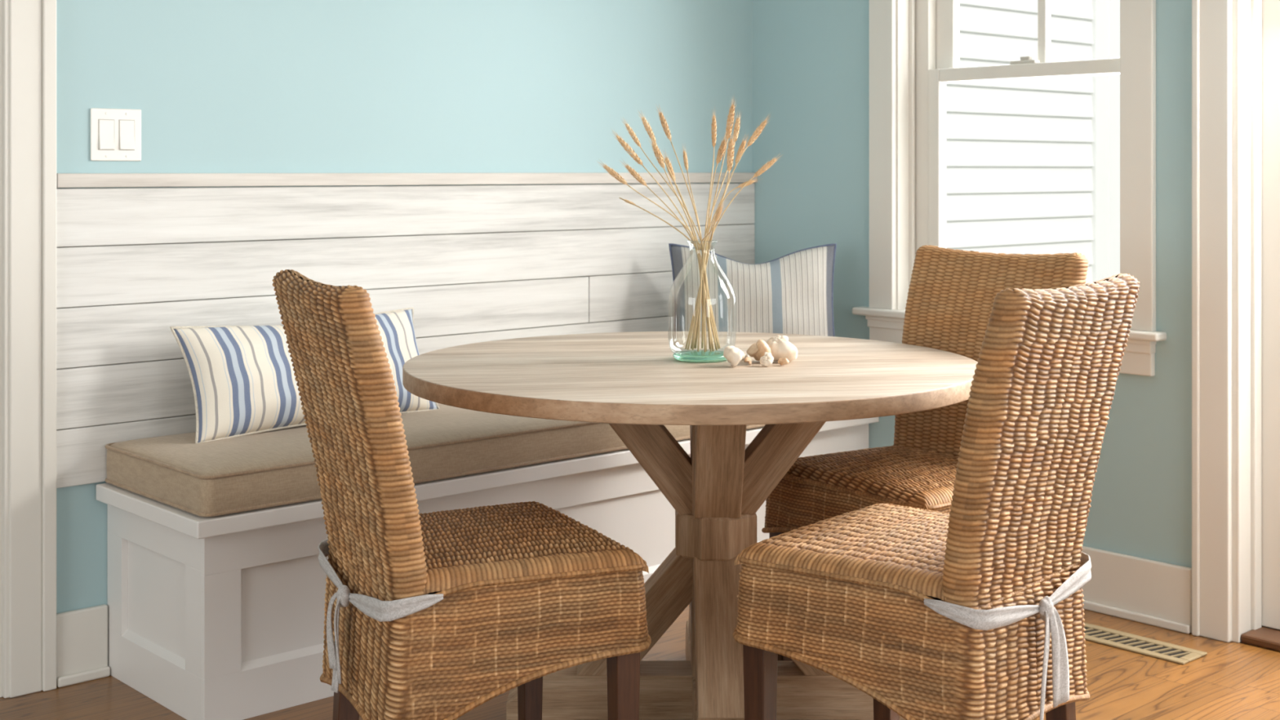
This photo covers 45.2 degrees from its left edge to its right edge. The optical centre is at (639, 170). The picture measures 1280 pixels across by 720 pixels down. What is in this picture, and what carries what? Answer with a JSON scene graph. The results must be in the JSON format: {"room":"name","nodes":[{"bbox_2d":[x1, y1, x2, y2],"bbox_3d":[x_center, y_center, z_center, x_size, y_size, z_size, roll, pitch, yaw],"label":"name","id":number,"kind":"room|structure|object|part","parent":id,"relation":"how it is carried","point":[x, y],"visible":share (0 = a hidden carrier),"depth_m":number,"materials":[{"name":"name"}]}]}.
{"room":"dining room","nodes":[
{"label":"dining room","id":0,"kind":"room"},
{"bbox_2d":[56,0,752,613],"bbox_3d":[-1.765,-0.155,2.988,5.600,2.550,0.130,0,0,-42],"label":"wall","id":1,"kind":"structure","parent":0,"point":[217,86],"depth_m":3.92,"materials":[{"name":"teal paint"}]},
{"bbox_2d":[0,0,56,697],"bbox_3d":[-1.360,0.020,3.342,0.119,2.200,0.170,0,0,-42],"label":"door frame","id":2,"kind":"structure","parent":1,"relation":"in","point":[28,28],"depth_m":3.28,"materials":[{"name":"white paint"}]},
{"bbox_2d":[56,604,110,687],"bbox_3d":[-1.224,1.042,3.372,0.117,0.156,0.028,0,0,-42],"label":"baseboard","id":3,"kind":"structure","parent":1,"relation":"attached to","point":[82,634],"depth_m":3.37,"materials":[{"name":"white paint"}]},
{"bbox_2d":[90,107,141,160],"bbox_3d":[-1.170,-0.080,3.433,0.117,0.117,0.011,0,0,-42],"label":"light switch","id":4,"kind":"object","parent":1,"relation":"attached to","point":[115,133],"visible":1,"depth_m":3.43,"materials":[{"name":"plastic"}]},
{"bbox_3d":[-1.187,-0.080,3.417,0.037,0.069,0.003,0,0,-42],"label":"rocker frame","id":5,"kind":"part","parent":4,"relation":"part of","materials":[{"name":"white plastic"}]},
{"bbox_3d":[-1.152,-0.080,3.449,0.037,0.069,0.003,0,0,-42],"label":"rocker frame","id":6,"kind":"part","parent":4,"relation":"part of","materials":[{"name":"white plastic"}]},
{"bbox_2d":[56,172,757,488],"bbox_3d":[-0.457,0.348,4.071,2.204,0.684,0.024,0,0,-42],"label":"paneling","id":7,"kind":"structure","parent":1,"relation":"attached to","point":[473,264],"depth_m":3.79,"materials":[{"name":"white wood"}]},
{"bbox_3d":[-0.457,0.021,4.071,2.204,0.031,0.024,0,0,-42],"label":"cap rail","id":8,"kind":"part","parent":7,"relation":"part of","materials":[{"name":"white wood"}]},
{"bbox_2d":[0,604,1279,719],"bbox_3d":[-0.102,1.150,1.169,5.620,0.060,7.600,0,0,-42],"label":"floor","id":9,"kind":"structure","parent":0,"point":[1234,681],"depth_m":3.31,"materials":[{"name":"brown wood"}]},
{"bbox_2d":[271,269,651,719],"bbox_3d":[-0.314,0.646,2.612,0.528,0.947,0.496,0,0,-26],"label":"wicker chair","id":10,"kind":"object","parent":9,"relation":"on","point":[433,615],"visible":1,"depth_m":2.44,"materials":[{"name":"brown wicker"}]},
{"bbox_3d":[-0.513,0.920,2.706,0.065,0.400,0.045,0,0,-26],"label":"leg","id":11,"kind":"part","parent":10,"relation":"part of","materials":[{"name":"brown wood"}]},
{"bbox_3d":[-0.480,0.426,2.531,0.157,0.507,0.470,0,0,-26],"label":"backrest","id":12,"kind":"part","parent":10,"relation":"part of","materials":[{"name":"brown wicker"}]},
{"bbox_3d":[-0.207,0.920,2.892,0.045,0.400,0.045,0,0,-26],"label":"leg","id":13,"kind":"part","parent":10,"relation":"part of","materials":[{"name":"brown wood"}]},
{"bbox_3d":[-0.260,0.635,2.638,0.385,0.047,0.474,0,0,-26],"label":"seat","id":14,"kind":"part","parent":10,"relation":"part of","materials":[{"name":"brown wicker"}]},
{"bbox_3d":[-0.027,0.920,2.524,0.045,0.400,0.045,0,0,-26],"label":"leg","id":15,"kind":"part","parent":10,"relation":"part of","materials":[{"name":"brown wood"}]},
{"bbox_2d":[96,417,879,719],"bbox_3d":[-0.260,0.906,3.922,2.111,0.428,0.506,0,0,-42],"label":"storage bench","id":16,"kind":"object","parent":9,"relation":"on","point":[221,617],"visible":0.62,"depth_m":3.23,"materials":[{"name":"white paint"}]},
{"bbox_2d":[105,425,321,516],"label":"bench cushion","id":17,"kind":"object","parent":16,"relation":"on","point":[184,472],"depth_m":3.19,"materials":[{"name":"fabric"}]},
{"bbox_2d":[169,306,439,443],"bbox_3d":[-0.767,0.470,3.602,0.177,0.250,0.672,0,0,43],"label":"lumbar pillow","id":18,"kind":"object","parent":17,"relation":"on","point":[243,382],"visible":0.63,"depth_m":3.43,"materials":[{"name":"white fabric"}]},
{"bbox_3d":[-0.265,1.014,3.891,1.995,0.014,0.392,0,0,-42],"label":"panel sill","id":19,"kind":"part","parent":16,"relation":"part of","materials":[{"name":"white paint"}]},
{"bbox_3d":[-0.255,0.710,3.916,2.111,0.035,0.491,0,0,-42],"label":"seat lid","id":20,"kind":"part","parent":16,"relation":"part of","materials":[{"name":"white paint"}]},
{"bbox_2d":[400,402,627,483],"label":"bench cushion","id":21,"kind":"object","parent":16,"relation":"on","point":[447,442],"depth_m":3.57,"materials":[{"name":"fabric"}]},
{"bbox_2d":[668,243,836,336],"bbox_3d":[0.322,0.401,4.338,0.482,0.386,0.186,0,0,-1],"label":"throw pillow","id":22,"kind":"object","parent":21,"relation":"on","point":[791,293],"visible":0.48,"depth_m":4.30,"materials":[{"name":"grey fabric"}]},
{"bbox_2d":[402,331,977,719],"bbox_3d":[0.106,0.755,3.145,1.170,0.730,1.170,0,0,0],"label":"dining table","id":23,"kind":"object","parent":9,"relation":"on","point":[633,383],"visible":0.87,"depth_m":3.06,"materials":[{"name":"beige wood"}]},
{"bbox_3d":[0.155,0.743,3.150,0.100,0.635,0.100,0,0,0],"label":"post","id":24,"kind":"part","parent":23,"relation":"part of","materials":[{"name":"brown wood"}]},
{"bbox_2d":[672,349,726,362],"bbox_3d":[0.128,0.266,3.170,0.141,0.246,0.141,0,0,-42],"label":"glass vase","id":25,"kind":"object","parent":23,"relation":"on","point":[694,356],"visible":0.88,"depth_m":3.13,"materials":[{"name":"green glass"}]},
{"bbox_2d":[597,161,715,348],"bbox_3d":[0.036,0.171,3.130,0.266,0.397,0.028,0,0,-18],"label":"grass stem","id":26,"kind":"object","parent":25,"relation":"in","point":[611,171],"visible":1,"depth_m":3.10,"materials":[{"name":"plant"}]},
{"bbox_3d":[0.068,0.198,3.139,0.203,0.342,0.010,0,0,-25],"label":"stem","id":27,"kind":"part","parent":26,"relation":"part of","materials":[{"name":"plant"}]},
{"bbox_2d":[612,130,719,348],"bbox_3d":[0.051,0.141,3.155,0.233,0.457,0.022,0,0,-10],"label":"grass stem","id":28,"kind":"object","parent":25,"relation":"on","point":[624,144],"visible":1,"depth_m":3.14,"materials":[{"name":"plant"}]},
{"bbox_3d":[0.086,0.179,3.157,0.166,0.381,0.014,0,0,-16],"label":"stem","id":29,"kind":"part","parent":28,"relation":"part of","materials":[{"name":"plant"}]},
{"bbox_2d":[620,116,711,351],"bbox_3d":[0.059,0.125,3.211,0.230,0.488,0.037,0,0,33],"label":"grass stem","id":30,"kind":"object","parent":25,"relation":"on","point":[630,131],"visible":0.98,"depth_m":3.21,"materials":[{"name":"plant"}]},
{"bbox_3d":[0.079,0.160,3.204,0.193,0.419,0.020,0,0,41],"label":"stem","id":31,"kind":"part","parent":30,"relation":"part of","materials":[{"name":"plant"}]},
{"bbox_2d":[619,197,714,348],"bbox_3d":[0.056,0.213,3.179,0.201,0.313,0.013,0,0,13],"label":"grass stem","id":32,"kind":"object","parent":25,"relation":"on","point":[624,200],"visible":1,"depth_m":3.17,"materials":[{"name":"plant"}]},
{"bbox_2d":[620,160,717,350],"bbox_3d":[0.058,0.170,3.197,0.219,0.399,0.026,0,0,16],"label":"grass stem","id":33,"kind":"object","parent":25,"relation":"on","point":[633,172],"visible":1,"depth_m":3.21,"materials":[{"name":"plant"}]},
{"bbox_3d":[0.086,0.200,3.188,0.160,0.338,0.011,0,0,25],"label":"stem","id":34,"kind":"part","parent":33,"relation":"part of","materials":[{"name":"plant"}]},
{"bbox_2d":[637,109,720,348],"bbox_3d":[0.079,0.118,3.182,0.177,0.502,0.020,0,0,-1],"label":"grass stem","id":35,"kind":"object","parent":25,"relation":"on","point":[646,126],"visible":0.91,"depth_m":3.18,"materials":[{"name":"plant"}]},
{"bbox_3d":[0.100,0.155,3.179,0.137,0.428,0.015,0,0,-4],"label":"stem","id":36,"kind":"part","parent":35,"relation":"part of","materials":[{"name":"plant"}]},
{"bbox_2d":[649,134,711,344],"bbox_3d":[0.089,0.146,3.108,0.031,0.446,0.194,0,0,44],"label":"grass stem","id":37,"kind":"object","parent":25,"relation":"on","point":[657,153],"visible":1,"depth_m":3.06,"materials":[{"name":"plant"}]},
{"bbox_3d":[0.097,0.182,3.118,0.013,0.374,0.170,0,0,35],"label":"stem","id":38,"kind":"part","parent":37,"relation":"part of","materials":[{"name":"plant"}]},
{"bbox_2d":[656,105,710,349],"bbox_3d":[0.092,0.115,3.130,0.143,0.509,0.026,0,0,-33],"label":"grass stem","id":39,"kind":"object","parent":25,"relation":"in","point":[664,122],"visible":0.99,"depth_m":3.10,"materials":[{"name":"plant"}]},
{"bbox_3d":[0.106,0.154,3.136,0.116,0.430,0.010,0,0,-43],"label":"stem","id":40,"kind":"part","parent":39,"relation":"part of","materials":[{"name":"plant"}]},
{"bbox_2d":[662,149,714,351],"bbox_3d":[0.102,0.160,3.194,0.029,0.419,0.152,0,0,-42],"label":"grass stem","id":41,"kind":"object","parent":25,"relation":"on","point":[666,159],"visible":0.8,"depth_m":3.24,"materials":[{"name":"plant"}]},
{"bbox_3d":[0.114,0.197,3.190,0.008,0.346,0.131,0,0,-36],"label":"stem","id":42,"kind":"part","parent":41,"relation":"part of","materials":[{"name":"plant"}]},
{"bbox_2d":[682,146,706,351],"bbox_3d":[0.118,0.153,3.222,0.017,0.433,0.178,0,0,-16],"label":"grass stem","id":43,"kind":"object","parent":25,"relation":"in","point":[685,155],"visible":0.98,"depth_m":3.27,"materials":[{"name":"plant"}]},
{"bbox_2d":[703,106,718,351],"bbox_3d":[0.141,0.116,3.179,0.020,0.508,0.106,0,0,19],"label":"grass stem","id":44,"kind":"object","parent":25,"relation":"on","point":[713,122],"visible":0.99,"depth_m":3.21,"materials":[{"name":"plant"}]},
{"bbox_3d":[0.138,0.160,3.175,0.015,0.418,0.098,0,0,13],"label":"stem","id":45,"kind":"part","parent":44,"relation":"part of","materials":[{"name":"plant"}]},
{"bbox_2d":[698,198,723,306],"bbox_3d":[0.141,0.209,3.118,0.030,0.320,0.178,0,0,-12],"label":"grass stem","id":46,"kind":"object","parent":25,"relation":"on","point":[719,211],"visible":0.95,"depth_m":3.04,"materials":[{"name":"plant"}]},
{"bbox_3d":[0.133,0.236,3.123,0.021,0.267,0.169,0,0,-4],"label":"stem","id":47,"kind":"part","parent":46,"relation":"part of","materials":[{"name":"plant"}]},
{"bbox_2d":[693,131,730,348],"bbox_3d":[0.141,0.143,3.132,0.029,0.452,0.138,0,0,-26],"label":"grass stem","id":48,"kind":"object","parent":25,"relation":"on","point":[722,148],"visible":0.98,"depth_m":3.08,"materials":[{"name":"plant"}]},
{"bbox_3d":[0.138,0.178,3.139,0.018,0.383,0.123,0,0,-19],"label":"stem","id":49,"kind":"part","parent":48,"relation":"part of","materials":[{"name":"plant"}]},
{"bbox_2d":[694,97,736,348],"bbox_3d":[0.151,0.107,3.148,0.112,0.525,0.024,0,0,39],"label":"grass stem","id":50,"kind":"object","parent":25,"relation":"in","point":[731,110],"visible":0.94,"depth_m":3.12,"materials":[{"name":"plant"}]},
{"bbox_3d":[0.144,0.153,3.153,0.011,0.432,0.096,0,0,-42],"label":"stem","id":51,"kind":"part","parent":50,"relation":"part of","materials":[{"name":"plant"}]},
{"bbox_2d":[684,133,749,349],"bbox_3d":[0.162,0.142,3.186,0.141,0.454,0.019,0,0,-15],"label":"grass stem","id":52,"kind":"object","parent":25,"relation":"on","point":[741,148],"visible":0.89,"depth_m":3.18,"materials":[{"name":"plant"}]},
{"bbox_3d":[0.148,0.178,3.181,0.112,0.384,0.015,0,0,-14],"label":"stem","id":53,"kind":"part","parent":52,"relation":"part of","materials":[{"name":"plant"}]},
{"bbox_2d":[701,130,735,348],"bbox_3d":[0.153,0.142,3.116,0.022,0.454,0.165,0,0,-23],"label":"grass stem","id":54,"kind":"object","parent":25,"relation":"in","point":[731,150],"visible":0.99,"depth_m":3.06,"materials":[{"name":"plant"}]},
{"bbox_3d":[0.147,0.186,3.121,0.016,0.367,0.154,0,0,-18],"label":"stem","id":55,"kind":"part","parent":54,"relation":"part of","materials":[{"name":"plant"}]},
{"bbox_2d":[697,109,742,351],"bbox_3d":[0.162,0.118,3.192,0.019,0.503,0.151,0,0,42],"label":"grass stem","id":56,"kind":"object","parent":25,"relation":"on","point":[736,127],"visible":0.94,"depth_m":3.17,"materials":[{"name":"plant"}]},
{"bbox_2d":[691,177,759,350],"bbox_3d":[0.182,0.189,3.174,0.153,0.360,0.016,0,0,-6],"label":"grass stem","id":57,"kind":"object","parent":25,"relation":"on","point":[750,182],"visible":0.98,"depth_m":3.17,"materials":[{"name":"plant"}]},
{"bbox_3d":[0.154,0.201,3.172,0.098,0.336,0.008,0,0,-13],"label":"stem","id":58,"kind":"part","parent":57,"relation":"part of","materials":[{"name":"plant"}]},
{"bbox_2d":[687,114,770,350],"bbox_3d":[0.186,0.125,3.154,0.179,0.490,0.023,0,0,12],"label":"grass stem","id":59,"kind":"object","parent":25,"relation":"on","point":[762,126],"visible":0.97,"depth_m":3.14,"materials":[{"name":"plant"}]},
{"bbox_3d":[0.160,0.160,3.160,0.126,0.419,0.021,0,0,12],"label":"stem","id":60,"kind":"part","parent":59,"relation":"part of","materials":[{"name":"plant"}]},
{"bbox_2d":[690,152,783,348],"bbox_3d":[0.202,0.164,3.167,0.199,0.410,0.021,0,0,6],"label":"grass stem","id":61,"kind":"object","parent":25,"relation":"on","point":[767,165],"visible":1,"depth_m":3.16,"materials":[{"name":"plant"}]},
{"bbox_3d":[0.169,0.191,3.172,0.132,0.356,0.006,0,0,12],"label":"stem","id":62,"kind":"part","parent":61,"relation":"part of","materials":[{"name":"plant"}]},
{"bbox_2d":[723,346,744,367],"bbox_3d":[0.187,0.370,3.066,0.042,0.040,0.056,0,0,12],"label":"seashell","id":63,"kind":"object","parent":23,"relation":"on","point":[733,355],"visible":1,"depth_m":3.04,"materials":[{"name":"white"}]},
{"bbox_2d":[744,356,751,364],"bbox_3d":[0.217,0.381,3.083,0.021,0.016,0.012,0,0,-42],"label":"seashell","id":64,"kind":"object","parent":23,"relation":"on","point":[747,359],"visible":1,"depth_m":3.08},
{"bbox_2d":[746,339,771,360],"bbox_3d":[0.245,0.366,3.125,0.041,0.047,0.061,0,0,-42],"label":"seashell","id":65,"kind":"object","parent":23,"relation":"on","point":[757,350],"visible":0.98,"depth_m":3.11,"materials":[{"name":"beige"}]},
{"bbox_2d":[759,351,773,366],"bbox_3d":[0.254,0.376,3.058,0.024,0.028,0.031,0,0,37],"label":"seashell","id":66,"kind":"object","parent":23,"relation":"on","point":[767,359],"visible":1,"depth_m":3.05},
{"bbox_2d":[765,334,797,361],"bbox_3d":[0.284,0.363,3.136,0.058,0.052,0.077,0,0,-42],"label":"seashell","id":67,"kind":"object","parent":23,"relation":"on","point":[780,345],"visible":0.95,"depth_m":3.12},
{"bbox_2d":[777,357,789,364],"bbox_3d":[0.286,0.382,3.069,0.016,0.016,0.023,0,0,-42],"label":"seashell","id":68,"kind":"object","parent":23,"relation":"on","point":[782,361],"visible":1,"depth_m":3.06,"materials":[{"name":"beige"}]},
{"bbox_2d":[761,244,1088,660],"bbox_3d":[0.606,0.646,3.271,0.528,0.947,0.496,0,0,-37],"label":"wicker chair","id":69,"kind":"object","parent":9,"relation":"on","point":[952,293],"visible":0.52,"depth_m":3.33,"materials":[{"name":"brown wicker"}]},
{"bbox_3d":[0.308,0.920,3.304,0.045,0.400,0.045,0,0,-37],"label":"leg","id":70,"kind":"part","parent":69,"relation":"part of","materials":[{"name":"brown wicker"}]},
{"bbox_3d":[0.558,0.635,3.235,0.385,0.047,0.474,0,0,-37],"label":"seat","id":71,"kind":"part","parent":69,"relation":"part of","materials":[{"name":"brown wicker"}]},
{"bbox_3d":[0.754,0.426,3.382,0.157,0.507,0.470,0,0,-37],"label":"backrest","id":72,"kind":"part","parent":69,"relation":"part of","materials":[{"name":"brown wicker"}]},
{"bbox_2d":[733,273,1139,719],"bbox_3d":[0.500,0.646,2.578,0.528,0.947,0.496,0,0,39],"label":"wicker chair","id":73,"kind":"object","parent":9,"relation":"on","point":[974,611],"visible":1,"depth_m":2.42,"materials":[{"name":"brown wicker"}]},
{"bbox_3d":[0.201,0.920,2.559,0.045,0.400,0.045,0,0,39],"label":"leg","id":74,"kind":"part","parent":73,"relation":"part of","materials":[{"name":"brown wood"}]},
{"bbox_3d":[0.454,0.635,2.616,0.385,0.047,0.474,0,0,40],"label":"seat","id":75,"kind":"part","parent":73,"relation":"part of","materials":[{"name":"brown wicker"}]},
{"bbox_3d":[0.462,0.920,2.876,0.045,0.400,0.045,0,0,39],"label":"leg","id":76,"kind":"part","parent":73,"relation":"part of","materials":[{"name":"brown wood"}]},
{"bbox_3d":[0.470,0.700,2.603,0.370,0.070,0.392,0,0,40],"label":"seat frame","id":77,"kind":"part","parent":73,"relation":"part of","materials":[{"name":"brown wicker"}]},
{"bbox_3d":[0.643,0.426,2.460,0.157,0.507,0.470,0,0,40],"label":"backrest","id":78,"kind":"part","parent":73,"relation":"part of","materials":[{"name":"brown wicker"}]},
{"bbox_3d":[0.715,0.920,2.624,0.065,0.400,0.045,0,0,40],"label":"leg","id":79,"kind":"part","parent":73,"relation":"part of","materials":[{"name":"brown wood"}]},
{"bbox_2d":[1083,622,1207,664],"bbox_3d":[1.155,1.117,3.645,0.112,0.006,0.350,0,0,-42],"label":"floor vent","id":80,"kind":"object","parent":9,"relation":"in","point":[1164,651],"visible":0.7,"depth_m":3.61,"materials":[{"name":"metal"}]},
{"bbox_2d":[752,0,1191,568],"bbox_3d":[2.447,-0.155,2.623,0.150,2.550,6.330,0,0,-42],"label":"wall","id":81,"kind":"structure","parent":0,"point":[811,58],"depth_m":4.48,"materials":[{"name":"teal paint"}]},
{"bbox_2d":[852,0,1166,376],"bbox_3d":[1.018,-0.311,4.178,0.218,1.638,0.963,0,0,-42],"label":"window","id":82,"kind":"structure","parent":81,"relation":"in","point":[914,44],"depth_m":4.38,"materials":[{"name":"white paint"}]},
{"bbox_3d":[1.052,0.054,4.164,0.031,0.688,0.650,0,0,-42],"label":"sash","id":83,"kind":"part","parent":82,"relation":"part of","materials":[{"name":"white paint"}]},
{"bbox_3d":[1.081,-0.616,4.189,0.030,0.728,0.650,0,0,-42],"label":"sash","id":84,"kind":"part","parent":82,"relation":"part of","materials":[{"name":"white paint"}]},
{"bbox_2d":[1080,546,1191,633],"bbox_3d":[0.997,1.042,4.089,0.028,0.156,1.005,0,0,-42],"label":"baseboard","id":85,"kind":"structure","parent":81,"relation":"attached to","point":[1153,593],"depth_m":3.81,"materials":[{"name":"white paint"}]},
{"bbox_2d":[1191,0,1279,651],"bbox_3d":[1.769,0.020,3.350,0.178,2.200,1.117,0,0,-42],"label":"door frame","id":86,"kind":"structure","parent":81,"relation":"in","point":[1236,43],"depth_m":3.67,"materials":[{"name":"white paint"}]},
{"bbox_3d":[1.714,0.020,3.300,0.028,2.200,1.117,0,0,-42],"label":"casing","id":87,"kind":"part","parent":86,"relation":"part of","materials":[{"name":"white paint"}]},
{"label":"outside","id":88,"kind":"structure","parent":0,"visible":0},
{"bbox_3d":[5.596,1.520,9.578,13.840,0.200,16.000,0,0,-42],"label":"ground","id":89,"kind":"structure","parent":88,"visible":0},
{"bbox_2d":[946,0,1119,284],"bbox_3d":[0.153,-1.247,7.786,2.990,5.334,3.340,0,0,-42],"label":"neighboring house","id":90,"kind":"structure","parent":89,"relation":"on","point":[1033,166],"depth_m":7.08,"materials":[{"name":"white"}]}
]}

